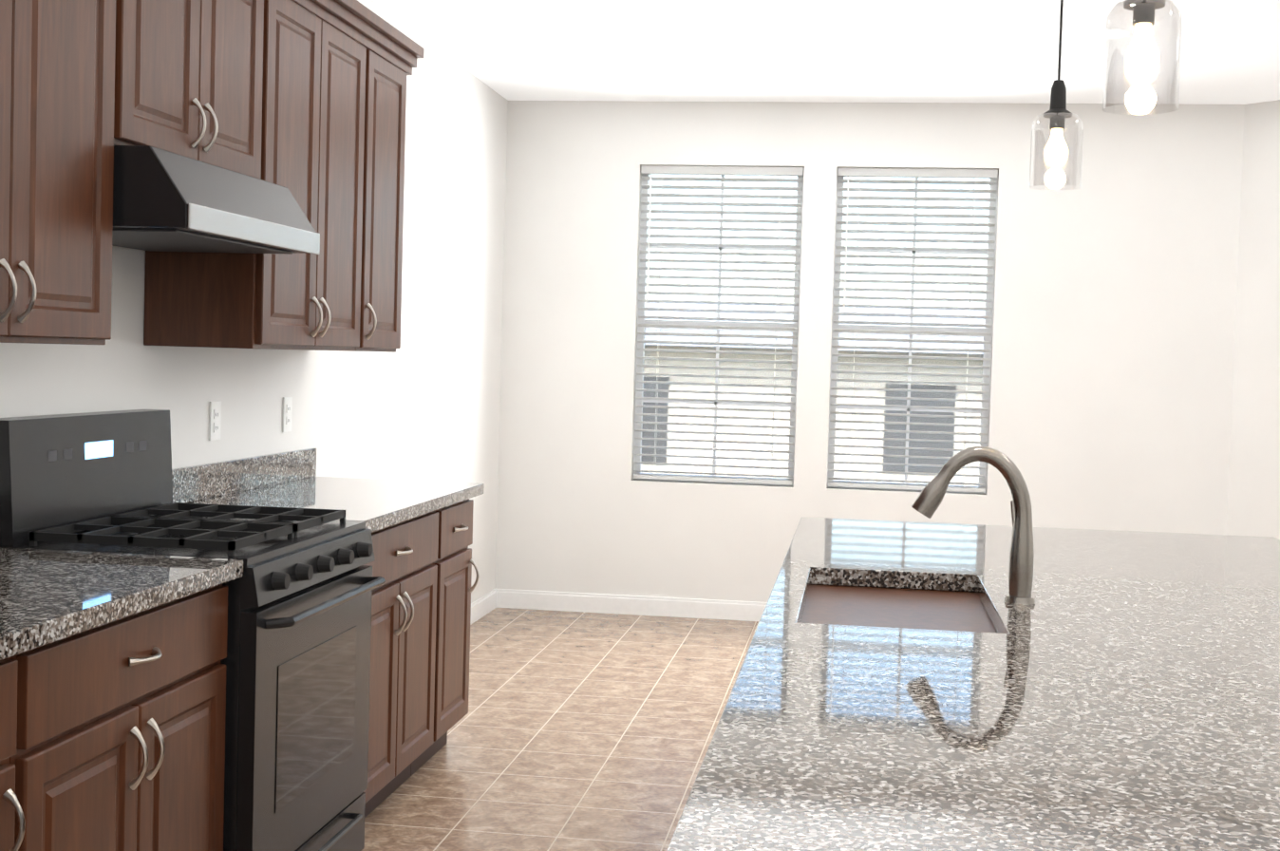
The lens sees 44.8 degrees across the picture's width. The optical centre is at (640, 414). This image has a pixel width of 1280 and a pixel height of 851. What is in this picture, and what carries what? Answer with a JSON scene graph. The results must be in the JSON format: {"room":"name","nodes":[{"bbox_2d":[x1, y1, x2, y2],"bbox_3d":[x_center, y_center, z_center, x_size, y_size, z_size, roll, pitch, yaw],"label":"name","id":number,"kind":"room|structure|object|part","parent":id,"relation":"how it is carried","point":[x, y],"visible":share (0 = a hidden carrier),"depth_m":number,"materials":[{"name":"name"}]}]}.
{"room":"kitchen","nodes":[
{"label":"kitchen","id":0,"kind":"room"},
{"bbox_2d":[0,0,508,602],"bbox_3d":[-1.551,-0.152,3.220,0.150,2.710,10.630,2,2,8],"label":"wall","id":1,"kind":"structure","parent":0,"point":[423,403],"depth_m":6.55,"materials":[{"name":"paint"}]},
{"bbox_2d":[0,0,129,344],"bbox_3d":[-1.333,-0.653,2.924,0.328,1.025,0.829,2,2,8],"label":"upper cabinet","id":2,"kind":"object","parent":1,"relation":"attached to","point":[65,64],"depth_m":3.09,"materials":[{"name":"brown wood"}]},
{"bbox_2d":[129,0,273,182],"bbox_3d":[-1.210,-0.895,3.727,0.328,0.593,0.809,2,2,8],"label":"upper cabinet","id":3,"kind":"object","parent":1,"relation":"attached to","point":[201,71],"depth_m":3.74,"materials":[{"name":"brown wood"}]},
{"bbox_2d":[208,400,221,440],"bbox_3d":[-1.272,0.018,4.656,0.008,0.116,0.072,2,2,8],"label":"outlet","id":4,"kind":"object","parent":1,"relation":"attached to","point":[215,418],"visible":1,"depth_m":4.65,"materials":[{"name":"white plastic"}]},
{"bbox_2d":[112,145,319,254],"bbox_3d":[-1.140,-0.503,3.732,0.488,0.179,0.800,2,2,8],"label":"range hood","id":5,"kind":"object","parent":1,"relation":"attached to","point":[164,200],"visible":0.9,"depth_m":3.50,"materials":[{"name":"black metal"}]},
{"bbox_2d":[171,447,316,503],"bbox_3d":[-1.394,0.222,3.793,0.020,0.100,3.416,2,2,8],"label":"backsplash","id":6,"kind":"structure","parent":1,"relation":"attached to","point":[196,482],"depth_m":4.81,"materials":[{"name":"grey stone"}]},
{"bbox_2d":[143,0,376,351],"bbox_3d":[-1.098,-0.707,4.554,0.328,1.025,0.845,2,2,8],"label":"upper cabinet","id":7,"kind":"object","parent":1,"relation":"attached to","point":[304,102],"depth_m":4.43,"materials":[{"name":"brown wood"}]},
{"bbox_2d":[282,396,292,432],"bbox_3d":[-1.188,-0.002,5.240,0.008,0.116,0.072,2,2,8],"label":"outlet","id":8,"kind":"object","parent":1,"relation":"attached to","point":[287,414],"visible":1,"depth_m":5.23,"materials":[{"name":"white plastic"}]},
{"bbox_2d":[368,26,414,352],"bbox_3d":[-1.007,-0.728,5.190,0.328,1.025,0.439,2,2,8],"label":"upper cabinet","id":9,"kind":"object","parent":1,"relation":"attached to","point":[392,62],"depth_m":5.18,"materials":[{"name":"brown wood"}]},
{"bbox_2d":[470,588,497,624],"bbox_3d":[-1.519,1.157,3.183,0.013,0.100,10.480,2,2,8],"label":"baseboard","id":10,"kind":"structure","parent":1,"relation":"attached to","point":[483,606],"depth_m":8.06,"materials":[{"name":"white wood"}]},
{"bbox_2d":[361,607,759,850],"bbox_3d":[2.634,1.395,2.957,8.670,0.120,11.540,2,2,8],"label":"floor","id":11,"kind":"structure","parent":0,"point":[579,731],"depth_m":5.57,"materials":[{"name":"tile"}]},
{"bbox_2d":[0,652,37,850],"bbox_3d":[-1.331,0.807,2.315,0.601,0.874,0.469,2,2,8],"label":"base cabinet","id":12,"kind":"object","parent":11,"relation":"on","point":[19,676],"depth_m":2.51,"materials":[{"name":"brown wood"}]},
{"bbox_2d":[34,585,227,850],"bbox_3d":[-1.239,0.785,2.958,0.601,0.874,0.830,2,2,8],"label":"base cabinet","id":13,"kind":"object","parent":11,"relation":"on","point":[112,698],"depth_m":2.89,"materials":[{"name":"brown wood"}]},
{"bbox_2d":[0,546,243,663],"bbox_3d":[-1.245,0.336,2.706,0.628,0.038,1.300,2,2,8],"label":"countertop","id":14,"kind":"structure","parent":13,"relation":"on","point":[47,597],"depth_m":2.91,"materials":[{"name":"grey stone"}]},
{"bbox_2d":[0,409,385,850],"bbox_3d":[-1.058,0.603,3.755,0.706,1.190,0.798,2,2,8],"label":"range","id":15,"kind":"object","parent":11,"relation":"on","point":[296,661],"visible":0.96,"depth_m":3.62,"materials":[{"name":"black metal"}]},
{"bbox_2d":[363,508,448,817],"bbox_3d":[-1.004,0.731,4.589,0.601,0.874,0.845,2,2,8],"label":"base cabinet","id":16,"kind":"object","parent":11,"relation":"on","point":[407,635],"depth_m":4.63,"materials":[{"name":"brown wood"}]},
{"bbox_2d":[186,473,484,534],"bbox_3d":[-0.945,0.267,4.797,0.628,0.038,1.306,2,2,8],"label":"countertop","id":17,"kind":"structure","parent":16,"relation":"on","point":[381,503],"depth_m":4.78,"materials":[{"name":"grey stone"}]},
{"bbox_2d":[440,500,478,748],"bbox_3d":[-0.913,0.710,5.224,0.601,0.874,0.439,2,2,8],"label":"base cabinet","id":18,"kind":"object","parent":11,"relation":"on","point":[459,560],"depth_m":5.21,"materials":[{"name":"brown wood"}]},
{"bbox_2d":[666,445,1279,850],"bbox_3d":[0.878,0.678,2.903,1.348,1.214,3.160,2,2,8],"label":"kitchen island","id":19,"kind":"object","parent":11,"relation":"on","point":[1022,683],"visible":1,"depth_m":2.15,"materials":[{"name":"stone"}]},
{"bbox_2d":[910,445,1035,604],"bbox_3d":[0.655,0.209,3.058,0.244,0.300,0.135,2,2,8],"label":"faucet","id":20,"kind":"object","parent":19,"relation":"on","point":[1022,549],"depth_m":3.00,"materials":[{"name":"metal"}]},
{"bbox_2d":[372,0,1279,104],"bbox_3d":[2.716,-1.447,2.851,8.670,0.150,11.540,2,2,8],"label":"ceiling","id":21,"kind":"structure","parent":0,"point":[1003,51],"depth_m":6.67,"materials":[{"name":"paint"}]},
{"bbox_2d":[1029,0,1083,189],"bbox_3d":[1.100,-1.029,4.058,0.132,0.868,0.132,2,2,8],"label":"pendant light","id":22,"kind":"object","parent":21,"relation":"hanging from","point":[1055,151],"visible":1,"depth_m":4.05,"materials":[{"name":"clear glass"}]},
{"bbox_3d":[1.090,-0.692,4.070,0.132,0.192,0.132,2,2,8],"label":"lamp shade","id":23,"kind":"part","parent":22,"relation":"part of","materials":[{"name":"clear glass"}]},
{"bbox_2d":[1102,0,1182,114],"bbox_3d":[0.919,-0.987,2.801,0.132,0.868,0.132,2,2,8],"label":"pendant light","id":24,"kind":"object","parent":21,"relation":"hanging from","point":[1142,54],"visible":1,"depth_m":2.79,"materials":[{"name":"clear glass"}]},
{"bbox_2d":[495,100,1244,602],"bbox_3d":[1.112,-0.259,8.135,4.025,2.710,0.160,2,2,8],"label":"wall","id":25,"kind":"structure","parent":0,"point":[1115,292],"depth_m":8.03,"materials":[{"name":"paint"}]},
{"bbox_2d":[496,588,767,621],"bbox_3d":[1.077,1.048,8.096,3.755,0.100,0.013,2,2,8],"label":"baseboard","id":26,"kind":"structure","parent":25,"relation":"attached to","point":[692,608],"depth_m":8.25,"materials":[{"name":"white wood"}]},
{"bbox_2d":[633,168,804,486],"bbox_3d":[0.416,-0.473,8.253,0.860,1.670,0.060,2,2,8],"label":"window","id":27,"kind":"structure","parent":25,"relation":"in","point":[638,450],"depth_m":8.27,"materials":[{"name":"plastic"}]},
{"bbox_2d":[633,165,803,484],"bbox_3d":[0.406,-0.476,8.183,0.848,1.655,0.066,2,2,8],"label":"window blinds","id":28,"kind":"object","parent":27,"relation":"attached to","point":[650,170],"visible":1,"depth_m":8.18,"materials":[{"name":"white plastic"}]},
{"bbox_2d":[827,168,997,493],"bbox_3d":[1.415,-0.439,8.111,0.820,1.670,0.060,2,2,8],"label":"window","id":29,"kind":"structure","parent":25,"relation":"in","point":[831,474],"depth_m":8.12,"materials":[{"name":"plastic"}]},
{"bbox_2d":[828,167,997,492],"bbox_3d":[1.405,-0.442,8.040,0.808,1.655,0.066,2,2,8],"label":"window blinds","id":30,"kind":"object","parent":29,"relation":"attached to","point":[973,174],"visible":0.98,"depth_m":8.04,"materials":[{"name":"white plastic"}]},
{"bbox_2d":[1226,99,1279,539],"bbox_3d":[3.419,-0.161,7.286,0.120,2.710,1.580,0,3,-36],"label":"wall","id":31,"kind":"structure","parent":0,"point":[1253,501],"depth_m":7.68,"materials":[{"name":"paint"}]},
{"label":"outside","id":32,"kind":"structure","parent":0,"visible":0},
{"bbox_3d":[6.541,4.362,34.840,80.000,0.200,50.000,2,2,8],"label":"ground","id":33,"kind":"structure","parent":32,"visible":0},
{"bbox_2d":[640,301,984,486],"bbox_3d":[2.096,1.582,20.730,23.600,6.150,7.800,2,2,8],"label":"building","id":34,"kind":"structure","parent":33,"relation":"on","point":[841,318],"depth_m":17.26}
]}

